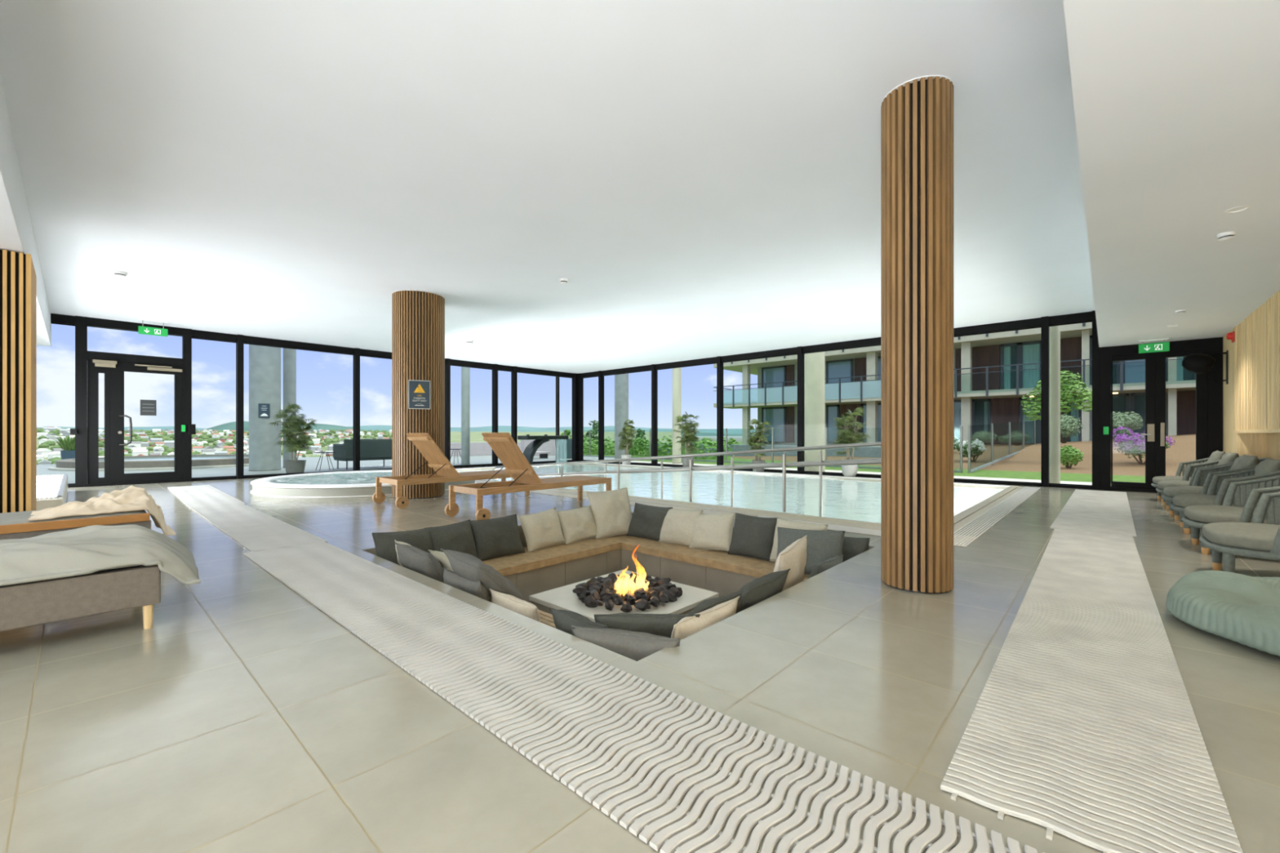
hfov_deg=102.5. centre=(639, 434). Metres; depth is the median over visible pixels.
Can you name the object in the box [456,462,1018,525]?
swimming pool
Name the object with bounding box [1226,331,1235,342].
fire alarm
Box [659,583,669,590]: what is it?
stone
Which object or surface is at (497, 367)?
window
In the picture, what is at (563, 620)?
cushion
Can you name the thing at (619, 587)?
fire
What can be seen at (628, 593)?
stone
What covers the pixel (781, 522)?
cushion
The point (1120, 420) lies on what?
shrub
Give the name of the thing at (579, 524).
cushion
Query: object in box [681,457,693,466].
pot
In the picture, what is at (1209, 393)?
door
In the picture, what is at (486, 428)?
hills
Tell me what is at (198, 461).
pool
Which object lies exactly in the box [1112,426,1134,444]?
shrub
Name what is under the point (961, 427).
fence
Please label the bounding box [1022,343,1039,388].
curtain
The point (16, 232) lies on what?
wall
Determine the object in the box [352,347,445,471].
window
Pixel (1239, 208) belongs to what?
recessed light
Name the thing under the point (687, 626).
cushion
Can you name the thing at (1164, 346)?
exit sign
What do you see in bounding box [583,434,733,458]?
hedge
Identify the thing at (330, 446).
house
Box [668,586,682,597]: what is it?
stone
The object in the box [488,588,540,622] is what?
cushion
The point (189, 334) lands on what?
window
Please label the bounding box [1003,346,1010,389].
curtain
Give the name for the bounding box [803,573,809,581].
slatted bench
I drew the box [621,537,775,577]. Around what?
slatted bench
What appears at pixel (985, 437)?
shrub
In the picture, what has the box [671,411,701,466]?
potted plant
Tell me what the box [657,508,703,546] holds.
cushion
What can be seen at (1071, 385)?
tree
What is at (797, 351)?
window
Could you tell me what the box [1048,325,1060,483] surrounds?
concrete column
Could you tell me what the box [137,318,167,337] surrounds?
exit sign
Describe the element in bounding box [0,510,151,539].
bed
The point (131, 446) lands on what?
house
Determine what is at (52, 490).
plinth
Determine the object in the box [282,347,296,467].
concrete column
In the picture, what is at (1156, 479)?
seat cushion
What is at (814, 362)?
concrete column
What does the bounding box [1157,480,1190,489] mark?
seat cushion
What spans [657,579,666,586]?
stone
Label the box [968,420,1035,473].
fence
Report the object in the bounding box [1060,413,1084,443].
shrub
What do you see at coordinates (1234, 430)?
niche shelf
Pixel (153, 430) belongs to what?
house
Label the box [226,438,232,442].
house
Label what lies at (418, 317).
column
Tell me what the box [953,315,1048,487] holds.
window
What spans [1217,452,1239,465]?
cushion
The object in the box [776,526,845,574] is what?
cushion
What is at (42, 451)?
house
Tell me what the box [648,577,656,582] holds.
stone
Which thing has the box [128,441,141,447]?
house
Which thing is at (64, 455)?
pot
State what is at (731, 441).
tree
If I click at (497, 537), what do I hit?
cushion
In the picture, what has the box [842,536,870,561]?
cushion
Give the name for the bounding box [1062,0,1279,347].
ceiling
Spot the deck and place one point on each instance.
(311, 464)
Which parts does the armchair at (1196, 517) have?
seat frame, leg, leg, arm post, arm post, arm rail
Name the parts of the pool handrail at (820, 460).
post, post, rail, rail, post, post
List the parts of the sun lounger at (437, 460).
leg, rail, leg, support rod, support rod, rail, rail, leg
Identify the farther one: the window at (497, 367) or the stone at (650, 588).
the window at (497, 367)
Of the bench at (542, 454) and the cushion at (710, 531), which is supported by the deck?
the bench at (542, 454)
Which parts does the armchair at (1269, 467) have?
seat frame, leg, leg, arm post, arm post, arm rail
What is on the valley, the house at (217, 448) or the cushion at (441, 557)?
the house at (217, 448)
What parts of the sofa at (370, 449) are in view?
arm, seat, backrest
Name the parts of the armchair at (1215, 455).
seat frame, arm post, arm rail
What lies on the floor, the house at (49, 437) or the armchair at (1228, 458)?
the armchair at (1228, 458)
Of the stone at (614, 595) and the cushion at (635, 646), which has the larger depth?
the stone at (614, 595)
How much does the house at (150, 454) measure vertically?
8.195 m
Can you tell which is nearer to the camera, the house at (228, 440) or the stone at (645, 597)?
the stone at (645, 597)
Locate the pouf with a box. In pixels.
[1165,570,1279,656]
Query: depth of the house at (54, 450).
570.57 m
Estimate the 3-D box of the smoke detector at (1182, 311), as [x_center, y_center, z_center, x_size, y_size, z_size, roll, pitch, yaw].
[6.847,-1.550,6.503,0.100,0.040,0.100,0,0,42]
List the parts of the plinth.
edge trim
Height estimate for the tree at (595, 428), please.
1.885 m
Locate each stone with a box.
[572,585,586,596]
[575,582,588,589]
[577,590,590,602]
[582,595,596,607]
[585,577,597,585]
[586,585,599,593]
[588,582,596,587]
[589,589,600,600]
[592,600,604,606]
[596,582,610,592]
[599,576,612,582]
[599,588,617,600]
[600,595,613,603]
[601,578,613,590]
[604,599,613,610]
[608,573,621,582]
[611,593,621,598]
[612,578,623,588]
[612,597,622,605]
[617,573,626,581]
[620,601,631,612]
[623,591,632,601]
[626,575,635,586]
[626,595,636,604]
[633,587,645,599]
[634,598,650,611]
[641,594,649,601]
[644,586,656,594]
[645,581,659,586]
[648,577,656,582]
[648,590,659,598]
[649,595,658,607]
[654,586,667,594]
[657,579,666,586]
[657,594,669,603]
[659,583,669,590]
[660,590,677,602]
[662,577,671,583]
[666,582,675,588]
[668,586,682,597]
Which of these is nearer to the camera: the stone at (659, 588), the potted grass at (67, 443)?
the stone at (659, 588)
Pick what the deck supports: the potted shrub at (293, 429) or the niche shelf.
the potted shrub at (293, 429)
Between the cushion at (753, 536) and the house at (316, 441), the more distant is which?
the house at (316, 441)
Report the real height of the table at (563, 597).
0.296 m
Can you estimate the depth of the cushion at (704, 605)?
2.97 m
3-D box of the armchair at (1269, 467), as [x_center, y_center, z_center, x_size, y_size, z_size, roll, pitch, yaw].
[5.932,0.614,5.146,0.862,0.771,0.825,0,0,43]
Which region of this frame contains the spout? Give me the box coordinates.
[517,434,568,464]
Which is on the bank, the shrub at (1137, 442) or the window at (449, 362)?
the shrub at (1137, 442)
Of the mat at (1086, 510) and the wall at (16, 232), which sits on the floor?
the mat at (1086, 510)
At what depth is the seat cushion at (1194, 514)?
4.28 m
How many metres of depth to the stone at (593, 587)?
4.36 m
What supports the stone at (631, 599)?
on the table at (563, 597)
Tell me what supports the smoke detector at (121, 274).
attached to the ceiling at (702, 178)
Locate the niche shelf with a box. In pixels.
[1232,428,1279,433]
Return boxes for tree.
[559,429,572,439]
[583,420,598,449]
[635,428,646,453]
[697,436,711,444]
[723,438,738,444]
[1020,369,1092,420]
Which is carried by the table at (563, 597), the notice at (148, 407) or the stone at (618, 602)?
the stone at (618, 602)
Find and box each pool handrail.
[493,441,880,511]
[537,445,880,516]
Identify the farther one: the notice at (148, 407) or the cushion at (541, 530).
the notice at (148, 407)
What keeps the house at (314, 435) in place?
on the valley
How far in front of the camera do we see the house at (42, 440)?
694.49 m
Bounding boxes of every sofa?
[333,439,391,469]
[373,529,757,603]
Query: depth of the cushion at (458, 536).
4.89 m
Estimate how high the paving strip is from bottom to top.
0.186 m
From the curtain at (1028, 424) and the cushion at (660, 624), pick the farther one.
the curtain at (1028, 424)
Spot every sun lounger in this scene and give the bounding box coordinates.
[372,432,529,508]
[444,432,611,520]
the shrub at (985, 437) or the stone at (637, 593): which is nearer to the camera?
the stone at (637, 593)
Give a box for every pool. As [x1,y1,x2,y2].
[48,454,248,471]
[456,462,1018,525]
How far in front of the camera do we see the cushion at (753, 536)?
5.17 m
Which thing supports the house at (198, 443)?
on the valley
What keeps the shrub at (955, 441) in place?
on the bank
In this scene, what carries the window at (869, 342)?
on the floor
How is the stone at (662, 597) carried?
on the table at (563, 597)
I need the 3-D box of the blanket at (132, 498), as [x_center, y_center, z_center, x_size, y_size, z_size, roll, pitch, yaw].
[-4.283,0.625,4.119,0.560,0.399,0.781,0,0,42]
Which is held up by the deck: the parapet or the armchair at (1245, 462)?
the parapet
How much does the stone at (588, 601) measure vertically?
0.098 m
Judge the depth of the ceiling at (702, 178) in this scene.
4.31 m
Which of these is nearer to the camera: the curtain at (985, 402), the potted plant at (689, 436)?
the potted plant at (689, 436)
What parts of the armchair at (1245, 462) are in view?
seat frame, leg, leg, arm post, arm post, arm rail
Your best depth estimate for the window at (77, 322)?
9.74 m
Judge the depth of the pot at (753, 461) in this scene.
13.54 m
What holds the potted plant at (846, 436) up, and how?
on the floor
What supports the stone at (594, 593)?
on the table at (563, 597)
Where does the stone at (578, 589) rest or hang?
on the table at (563, 597)
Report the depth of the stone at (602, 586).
4.45 m
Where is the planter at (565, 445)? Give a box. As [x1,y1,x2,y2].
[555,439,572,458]
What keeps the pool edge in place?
on the floor
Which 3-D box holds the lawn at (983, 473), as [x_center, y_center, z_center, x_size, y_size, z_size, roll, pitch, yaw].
[25.089,1.210,27.534,80.000,0.380,45.500,0,0,42]
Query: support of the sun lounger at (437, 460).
on the floor
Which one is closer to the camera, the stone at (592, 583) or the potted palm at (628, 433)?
the stone at (592, 583)
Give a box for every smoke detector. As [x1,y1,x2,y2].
[112,270,127,278]
[465,339,473,344]
[560,278,568,284]
[1175,309,1186,314]
[1217,231,1235,241]
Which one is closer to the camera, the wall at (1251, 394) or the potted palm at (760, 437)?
the wall at (1251, 394)
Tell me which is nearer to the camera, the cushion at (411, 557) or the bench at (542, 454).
the cushion at (411, 557)
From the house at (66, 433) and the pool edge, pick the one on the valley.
the house at (66, 433)
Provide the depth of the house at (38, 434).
792.64 m
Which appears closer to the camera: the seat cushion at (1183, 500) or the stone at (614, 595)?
the stone at (614, 595)
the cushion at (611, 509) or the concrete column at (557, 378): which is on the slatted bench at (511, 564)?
the cushion at (611, 509)
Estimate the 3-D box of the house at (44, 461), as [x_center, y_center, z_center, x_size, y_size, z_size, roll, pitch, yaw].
[-537.845,27.994,464.203,14.021,10.774,8.118,0,0,41]
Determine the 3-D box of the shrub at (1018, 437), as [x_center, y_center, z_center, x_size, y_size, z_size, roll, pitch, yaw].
[16.921,0.215,23.202,1.264,0.772,1.076,0,0,42]
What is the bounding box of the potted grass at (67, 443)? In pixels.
[51,435,75,459]
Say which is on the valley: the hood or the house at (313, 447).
the house at (313, 447)
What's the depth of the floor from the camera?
1.94 m
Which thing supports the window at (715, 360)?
on the floor
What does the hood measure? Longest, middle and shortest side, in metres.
0.345 x 0.312 x 0.312 m
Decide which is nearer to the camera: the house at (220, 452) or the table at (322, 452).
the table at (322, 452)
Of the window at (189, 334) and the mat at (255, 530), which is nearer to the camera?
the mat at (255, 530)
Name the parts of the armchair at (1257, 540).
leg, leg, seat frame, arm post, arm rail, arm post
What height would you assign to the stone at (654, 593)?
0.075 m
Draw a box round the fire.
[614,546,648,595]
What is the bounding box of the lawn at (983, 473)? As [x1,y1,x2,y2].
[583,441,1145,482]
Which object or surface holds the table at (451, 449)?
on the deck
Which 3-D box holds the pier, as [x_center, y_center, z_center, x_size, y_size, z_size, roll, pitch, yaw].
[-6.397,-0.325,4.516,0.960,2.650,1.380,0,0,42]
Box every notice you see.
[140,400,156,415]
[258,403,270,417]
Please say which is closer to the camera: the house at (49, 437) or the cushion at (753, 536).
the cushion at (753, 536)
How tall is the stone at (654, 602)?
0.077 m
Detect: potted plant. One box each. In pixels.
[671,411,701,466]
[831,406,871,476]
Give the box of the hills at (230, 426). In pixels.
[200,421,755,435]
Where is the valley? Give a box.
[36,430,672,460]
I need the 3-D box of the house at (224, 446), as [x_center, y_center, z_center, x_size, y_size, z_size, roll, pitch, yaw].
[-547.404,19.980,683.358,11.363,9.935,8.117,0,0,-32]
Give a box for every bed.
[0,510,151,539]
[0,524,200,631]
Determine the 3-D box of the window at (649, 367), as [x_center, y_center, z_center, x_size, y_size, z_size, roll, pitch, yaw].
[-0.411,-0.623,17.299,2.480,3.245,0.180,0,0,42]
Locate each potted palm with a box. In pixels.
[617,419,637,464]
[745,418,775,471]
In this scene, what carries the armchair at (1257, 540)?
on the floor
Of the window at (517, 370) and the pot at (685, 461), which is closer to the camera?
the pot at (685, 461)
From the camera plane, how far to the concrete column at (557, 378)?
19.63 m
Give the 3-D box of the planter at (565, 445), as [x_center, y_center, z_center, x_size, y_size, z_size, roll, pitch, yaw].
[-3.125,0.598,21.810,0.598,0.828,0.758,0,0,42]
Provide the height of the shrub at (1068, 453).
0.746 m
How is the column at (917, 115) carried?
on the floor
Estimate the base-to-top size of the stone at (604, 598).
0.065 m
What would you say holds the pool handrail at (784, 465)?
on the swimming pool at (849, 500)
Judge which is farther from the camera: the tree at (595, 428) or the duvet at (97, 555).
the tree at (595, 428)
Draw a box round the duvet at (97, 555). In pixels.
[0,524,200,586]
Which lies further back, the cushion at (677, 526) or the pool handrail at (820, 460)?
the pool handrail at (820, 460)
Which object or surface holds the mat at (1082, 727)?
on the floor
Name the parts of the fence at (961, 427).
post, post, post, rail, post, post, post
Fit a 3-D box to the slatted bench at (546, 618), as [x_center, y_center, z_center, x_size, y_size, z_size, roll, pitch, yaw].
[-1.003,1.288,3.553,2.068,0.075,0.559,0,0,42]
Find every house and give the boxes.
[36,432,48,437]
[36,448,52,457]
[36,454,44,460]
[38,459,51,464]
[39,438,48,444]
[43,426,56,431]
[46,433,56,438]
[47,452,61,458]
[48,436,60,442]
[52,448,68,452]
[59,429,70,432]
[62,431,72,437]
[127,444,136,450]
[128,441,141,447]
[132,449,148,456]
[133,447,146,449]
[141,442,149,446]
[149,438,162,442]
[149,453,160,455]
[152,429,160,432]
[153,446,164,452]
[154,442,164,445]
[154,448,163,454]
[164,440,173,448]
[191,445,204,452]
[193,441,203,445]
[201,448,215,454]
[204,446,213,448]
[213,445,222,451]
[214,450,227,454]
[216,441,224,445]
[218,437,225,442]
[222,445,234,449]
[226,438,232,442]
[226,448,235,454]
[308,433,316,438]
[309,445,319,451]
[312,439,319,444]
[312,451,322,456]
[328,444,333,450]
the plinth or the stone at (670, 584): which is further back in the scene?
the plinth
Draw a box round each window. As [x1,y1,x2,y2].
[50,313,84,487]
[184,328,237,481]
[235,334,355,479]
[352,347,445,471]
[444,358,493,467]
[492,364,513,466]
[511,366,577,463]
[577,370,604,461]
[601,364,657,466]
[654,355,723,466]
[720,346,804,473]
[802,337,880,478]
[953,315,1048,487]
[1048,310,1100,489]
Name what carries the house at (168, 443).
on the valley
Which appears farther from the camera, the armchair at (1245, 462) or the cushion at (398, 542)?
the armchair at (1245, 462)
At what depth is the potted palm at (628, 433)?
16.86 m
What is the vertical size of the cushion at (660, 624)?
0.310 m
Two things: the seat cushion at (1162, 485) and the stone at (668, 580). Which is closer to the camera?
the stone at (668, 580)
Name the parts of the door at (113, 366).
pull handle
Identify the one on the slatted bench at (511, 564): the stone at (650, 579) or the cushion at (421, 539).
the cushion at (421, 539)
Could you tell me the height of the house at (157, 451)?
8.002 m
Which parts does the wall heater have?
arm, wall plate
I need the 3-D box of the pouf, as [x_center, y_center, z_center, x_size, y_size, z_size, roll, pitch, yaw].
[3.339,0.889,2.525,1.378,0.218,1.090,0,0,-33]
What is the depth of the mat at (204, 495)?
8.12 m
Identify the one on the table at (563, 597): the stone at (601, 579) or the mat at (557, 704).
the stone at (601, 579)
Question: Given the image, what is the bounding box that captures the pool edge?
[475,480,1040,546]
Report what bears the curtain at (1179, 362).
hanging from the apartment building
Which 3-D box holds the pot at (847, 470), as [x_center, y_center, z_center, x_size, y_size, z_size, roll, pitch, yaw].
[4.922,0.788,12.061,0.360,0.400,0.360,0,0,42]
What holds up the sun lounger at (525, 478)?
on the floor
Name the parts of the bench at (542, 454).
seat, leg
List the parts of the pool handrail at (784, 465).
post, post, rail, rail, post, post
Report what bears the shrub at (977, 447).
on the bank
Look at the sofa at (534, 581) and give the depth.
5.36 m
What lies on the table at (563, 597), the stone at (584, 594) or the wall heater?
the stone at (584, 594)
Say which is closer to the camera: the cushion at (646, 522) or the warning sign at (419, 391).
the cushion at (646, 522)
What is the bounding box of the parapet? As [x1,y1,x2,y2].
[450,437,569,456]
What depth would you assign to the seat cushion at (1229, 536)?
3.39 m
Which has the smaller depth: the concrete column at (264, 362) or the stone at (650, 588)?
the stone at (650, 588)
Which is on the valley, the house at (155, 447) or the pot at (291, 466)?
the house at (155, 447)
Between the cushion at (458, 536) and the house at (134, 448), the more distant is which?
the house at (134, 448)
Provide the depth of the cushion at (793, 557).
3.69 m
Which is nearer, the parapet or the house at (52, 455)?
the parapet
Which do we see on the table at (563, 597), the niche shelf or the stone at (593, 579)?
the stone at (593, 579)
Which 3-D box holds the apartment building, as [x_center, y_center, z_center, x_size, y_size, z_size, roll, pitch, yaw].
[25.381,-2.700,24.183,47.056,7.200,8.060,0,0,42]
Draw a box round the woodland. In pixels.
[36,427,391,464]
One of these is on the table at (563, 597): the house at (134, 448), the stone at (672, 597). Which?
the stone at (672, 597)
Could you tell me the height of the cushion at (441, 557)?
0.346 m
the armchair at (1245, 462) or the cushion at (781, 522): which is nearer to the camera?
the cushion at (781, 522)
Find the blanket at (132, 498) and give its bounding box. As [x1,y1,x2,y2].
[27,485,175,535]
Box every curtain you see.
[984,401,987,432]
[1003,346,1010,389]
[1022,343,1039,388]
[1022,400,1033,443]
[1071,398,1078,441]
[1176,356,1182,381]
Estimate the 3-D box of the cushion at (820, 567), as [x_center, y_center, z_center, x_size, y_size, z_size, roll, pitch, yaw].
[1.475,1.121,4.094,0.207,0.269,0.465,0,0,42]
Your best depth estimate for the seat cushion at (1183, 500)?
5.15 m
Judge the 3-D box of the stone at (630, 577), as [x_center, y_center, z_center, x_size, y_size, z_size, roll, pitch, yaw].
[-0.101,1.340,4.674,0.103,0.104,0.154,0,0,19]
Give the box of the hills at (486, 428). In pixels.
[42,425,756,433]
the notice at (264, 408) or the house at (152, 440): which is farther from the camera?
the house at (152, 440)
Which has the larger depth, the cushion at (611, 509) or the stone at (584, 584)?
the cushion at (611, 509)
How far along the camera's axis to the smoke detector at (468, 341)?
12.15 m
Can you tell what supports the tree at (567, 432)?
on the lawn at (983, 473)
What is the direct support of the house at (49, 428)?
on the valley
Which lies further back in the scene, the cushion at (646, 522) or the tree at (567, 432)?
the tree at (567, 432)
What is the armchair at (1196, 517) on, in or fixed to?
on the floor
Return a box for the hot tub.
[249,470,476,497]
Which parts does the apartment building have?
pane, pane, cladding panel, cladding panel, pane, pane, cladding panel, cladding panel, pane, pane, pane, balcony railing, pane, cladding panel, cladding panel, cladding panel, cladding panel, pane, cladding panel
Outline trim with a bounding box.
[577,373,577,461]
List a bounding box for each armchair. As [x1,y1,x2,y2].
[1151,450,1239,502]
[1155,452,1252,509]
[1161,453,1273,519]
[1170,457,1279,533]
[1182,475,1279,554]
[1199,492,1279,572]
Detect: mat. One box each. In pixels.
[167,484,246,508]
[191,503,327,551]
[243,542,1044,852]
[940,528,1243,852]
[1049,488,1136,536]
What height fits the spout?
2.130 m
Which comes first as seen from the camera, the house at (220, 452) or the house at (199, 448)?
the house at (220, 452)
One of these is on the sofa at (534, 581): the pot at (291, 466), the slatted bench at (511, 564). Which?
the slatted bench at (511, 564)
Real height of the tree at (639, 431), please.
1.366 m
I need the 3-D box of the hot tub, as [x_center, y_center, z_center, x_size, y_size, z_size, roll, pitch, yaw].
[-5.232,0.927,10.085,3.858,0.225,3.858,0,0,-16]
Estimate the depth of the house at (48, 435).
789.65 m
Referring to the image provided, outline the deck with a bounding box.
[36,454,614,483]
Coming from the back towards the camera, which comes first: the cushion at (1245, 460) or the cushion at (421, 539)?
the cushion at (1245, 460)
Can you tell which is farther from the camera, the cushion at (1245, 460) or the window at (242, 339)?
the window at (242, 339)
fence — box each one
[564,426,962,472]
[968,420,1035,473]
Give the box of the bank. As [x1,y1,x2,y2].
[731,434,1195,475]
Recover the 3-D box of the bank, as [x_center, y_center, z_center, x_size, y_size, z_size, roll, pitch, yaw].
[20.803,0.273,15.407,38.000,1.562,15.600,0,0,42]
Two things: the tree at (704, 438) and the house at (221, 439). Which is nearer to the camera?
the tree at (704, 438)
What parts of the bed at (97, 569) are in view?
frame, mattress, leg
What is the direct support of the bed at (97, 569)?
on the floor
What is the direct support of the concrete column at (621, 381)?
on the paving strip
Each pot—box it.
[60,450,75,459]
[284,460,306,473]
[621,454,631,464]
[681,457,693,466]
[751,460,764,471]
[841,464,857,476]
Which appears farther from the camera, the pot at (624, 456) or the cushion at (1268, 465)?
the pot at (624, 456)
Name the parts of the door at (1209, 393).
lock plate, pull plate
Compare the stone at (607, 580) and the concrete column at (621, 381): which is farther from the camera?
the concrete column at (621, 381)
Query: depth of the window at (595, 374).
18.53 m
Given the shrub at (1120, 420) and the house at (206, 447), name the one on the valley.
the house at (206, 447)
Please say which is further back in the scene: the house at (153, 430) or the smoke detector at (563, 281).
the house at (153, 430)
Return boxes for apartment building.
[713,322,1195,445]
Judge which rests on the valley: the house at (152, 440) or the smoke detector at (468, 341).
the house at (152, 440)
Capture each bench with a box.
[482,533,642,576]
[491,599,555,628]
[522,451,549,457]
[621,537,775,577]
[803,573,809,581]
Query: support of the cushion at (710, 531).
on the slatted bench at (713, 558)
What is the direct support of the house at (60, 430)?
on the valley
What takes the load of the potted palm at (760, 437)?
on the floor
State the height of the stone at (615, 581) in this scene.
0.091 m
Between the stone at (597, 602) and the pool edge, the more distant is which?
the pool edge
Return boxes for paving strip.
[620,461,1092,484]
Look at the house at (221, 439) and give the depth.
825.93 m
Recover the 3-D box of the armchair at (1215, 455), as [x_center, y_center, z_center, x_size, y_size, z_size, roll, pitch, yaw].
[8.101,0.614,7.527,0.862,0.771,0.825,0,0,41]
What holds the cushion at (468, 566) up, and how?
on the cushion at (476, 588)
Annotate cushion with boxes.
[371,526,433,564]
[394,539,411,566]
[395,542,444,582]
[424,519,478,558]
[428,549,453,571]
[440,548,524,600]
[443,567,491,602]
[469,514,524,560]
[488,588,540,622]
[517,506,565,551]
[549,607,608,635]
[556,505,596,544]
[571,625,679,661]
[586,487,632,538]
[594,613,700,638]
[626,502,672,541]
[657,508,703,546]
[671,595,739,640]
[687,590,743,614]
[688,512,735,551]
[727,512,778,562]
[737,568,790,613]
[769,516,828,561]
[773,534,807,591]
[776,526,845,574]
[808,554,843,578]
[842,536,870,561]
[1152,475,1191,484]
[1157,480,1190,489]
[1163,485,1217,497]
[1172,493,1235,507]
[1183,505,1275,524]
[1202,521,1279,551]
[1205,450,1225,466]
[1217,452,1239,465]
[1231,453,1259,478]
[1251,457,1279,479]
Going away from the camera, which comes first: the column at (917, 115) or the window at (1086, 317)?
the column at (917, 115)
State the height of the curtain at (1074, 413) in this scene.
2.250 m
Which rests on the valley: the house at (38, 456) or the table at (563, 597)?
the house at (38, 456)
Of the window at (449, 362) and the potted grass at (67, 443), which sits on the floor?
the window at (449, 362)
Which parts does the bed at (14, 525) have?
mattress, frame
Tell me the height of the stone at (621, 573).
0.094 m
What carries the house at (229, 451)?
on the valley
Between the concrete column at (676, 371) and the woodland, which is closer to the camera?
the concrete column at (676, 371)
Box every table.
[313,451,335,471]
[450,448,461,463]
[528,569,719,622]
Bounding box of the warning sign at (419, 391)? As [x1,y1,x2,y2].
[408,379,430,408]
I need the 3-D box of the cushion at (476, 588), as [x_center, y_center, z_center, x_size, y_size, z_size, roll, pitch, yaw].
[-1.176,1.089,3.520,0.510,0.290,0.180,0,0,39]
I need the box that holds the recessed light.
[1223,205,1249,213]
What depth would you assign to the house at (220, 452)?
594.68 m
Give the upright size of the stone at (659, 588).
0.069 m
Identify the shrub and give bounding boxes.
[268,402,317,473]
[953,436,957,449]
[953,439,986,462]
[970,430,997,444]
[997,431,1031,445]
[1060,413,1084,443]
[1060,444,1084,468]
[1112,411,1143,431]
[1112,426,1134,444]
[1112,430,1175,464]
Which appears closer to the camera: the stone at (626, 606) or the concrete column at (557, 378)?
the stone at (626, 606)
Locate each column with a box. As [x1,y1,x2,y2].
[248,344,280,471]
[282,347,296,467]
[391,289,444,498]
[461,366,470,464]
[555,376,559,460]
[614,373,628,458]
[672,367,680,463]
[804,351,825,471]
[880,75,954,594]
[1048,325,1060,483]
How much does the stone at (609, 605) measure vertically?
0.077 m
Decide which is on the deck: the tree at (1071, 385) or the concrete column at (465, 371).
the concrete column at (465, 371)
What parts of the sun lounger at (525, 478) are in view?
leg, rail, leg, support rod, rail, support rod, rail, leg, leg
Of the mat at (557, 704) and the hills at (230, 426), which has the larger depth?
the hills at (230, 426)
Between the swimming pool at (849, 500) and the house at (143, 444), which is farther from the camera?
the house at (143, 444)
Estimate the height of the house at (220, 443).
8.228 m
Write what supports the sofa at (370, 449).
on the deck
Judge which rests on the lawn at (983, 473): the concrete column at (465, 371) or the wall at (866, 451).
the wall at (866, 451)
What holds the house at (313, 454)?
on the valley
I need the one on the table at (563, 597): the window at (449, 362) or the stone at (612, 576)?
the stone at (612, 576)
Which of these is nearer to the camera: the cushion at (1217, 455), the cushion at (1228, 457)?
the cushion at (1228, 457)
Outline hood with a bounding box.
[1182,353,1215,373]
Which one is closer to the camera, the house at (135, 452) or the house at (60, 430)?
the house at (135, 452)
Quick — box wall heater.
[1182,350,1228,384]
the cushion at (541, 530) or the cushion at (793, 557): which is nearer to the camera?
the cushion at (793, 557)
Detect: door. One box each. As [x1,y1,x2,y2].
[70,316,195,487]
[1100,337,1222,493]
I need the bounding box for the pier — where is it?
[0,249,36,513]
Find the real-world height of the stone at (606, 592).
0.115 m
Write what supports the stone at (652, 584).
on the table at (563, 597)
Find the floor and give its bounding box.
[0,462,1279,852]
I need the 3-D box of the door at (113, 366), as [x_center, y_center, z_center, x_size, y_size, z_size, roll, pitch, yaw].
[-10.133,-0.623,10.336,0.258,3.245,1.790,0,0,42]
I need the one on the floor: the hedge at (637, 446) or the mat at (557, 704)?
the mat at (557, 704)
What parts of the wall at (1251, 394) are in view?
panel, slat panel, niche panel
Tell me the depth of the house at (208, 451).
628.57 m
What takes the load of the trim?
on the floor
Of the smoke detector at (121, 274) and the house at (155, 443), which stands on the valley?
the house at (155, 443)
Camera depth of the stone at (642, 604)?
4.06 m
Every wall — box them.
[0,75,51,346]
[648,443,880,457]
[1222,290,1279,459]
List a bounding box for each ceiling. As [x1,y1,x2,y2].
[0,0,1094,373]
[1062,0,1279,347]
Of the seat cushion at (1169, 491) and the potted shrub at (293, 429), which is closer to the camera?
the seat cushion at (1169, 491)
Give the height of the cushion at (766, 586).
0.376 m
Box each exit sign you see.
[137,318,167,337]
[1138,337,1169,353]
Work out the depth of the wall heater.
8.02 m
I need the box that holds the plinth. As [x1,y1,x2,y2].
[36,473,67,510]
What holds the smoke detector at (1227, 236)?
attached to the ceiling at (1176, 103)
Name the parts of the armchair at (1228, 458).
seat frame, arm post, arm post, arm rail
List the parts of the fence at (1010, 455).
post, post, rail, post, post, post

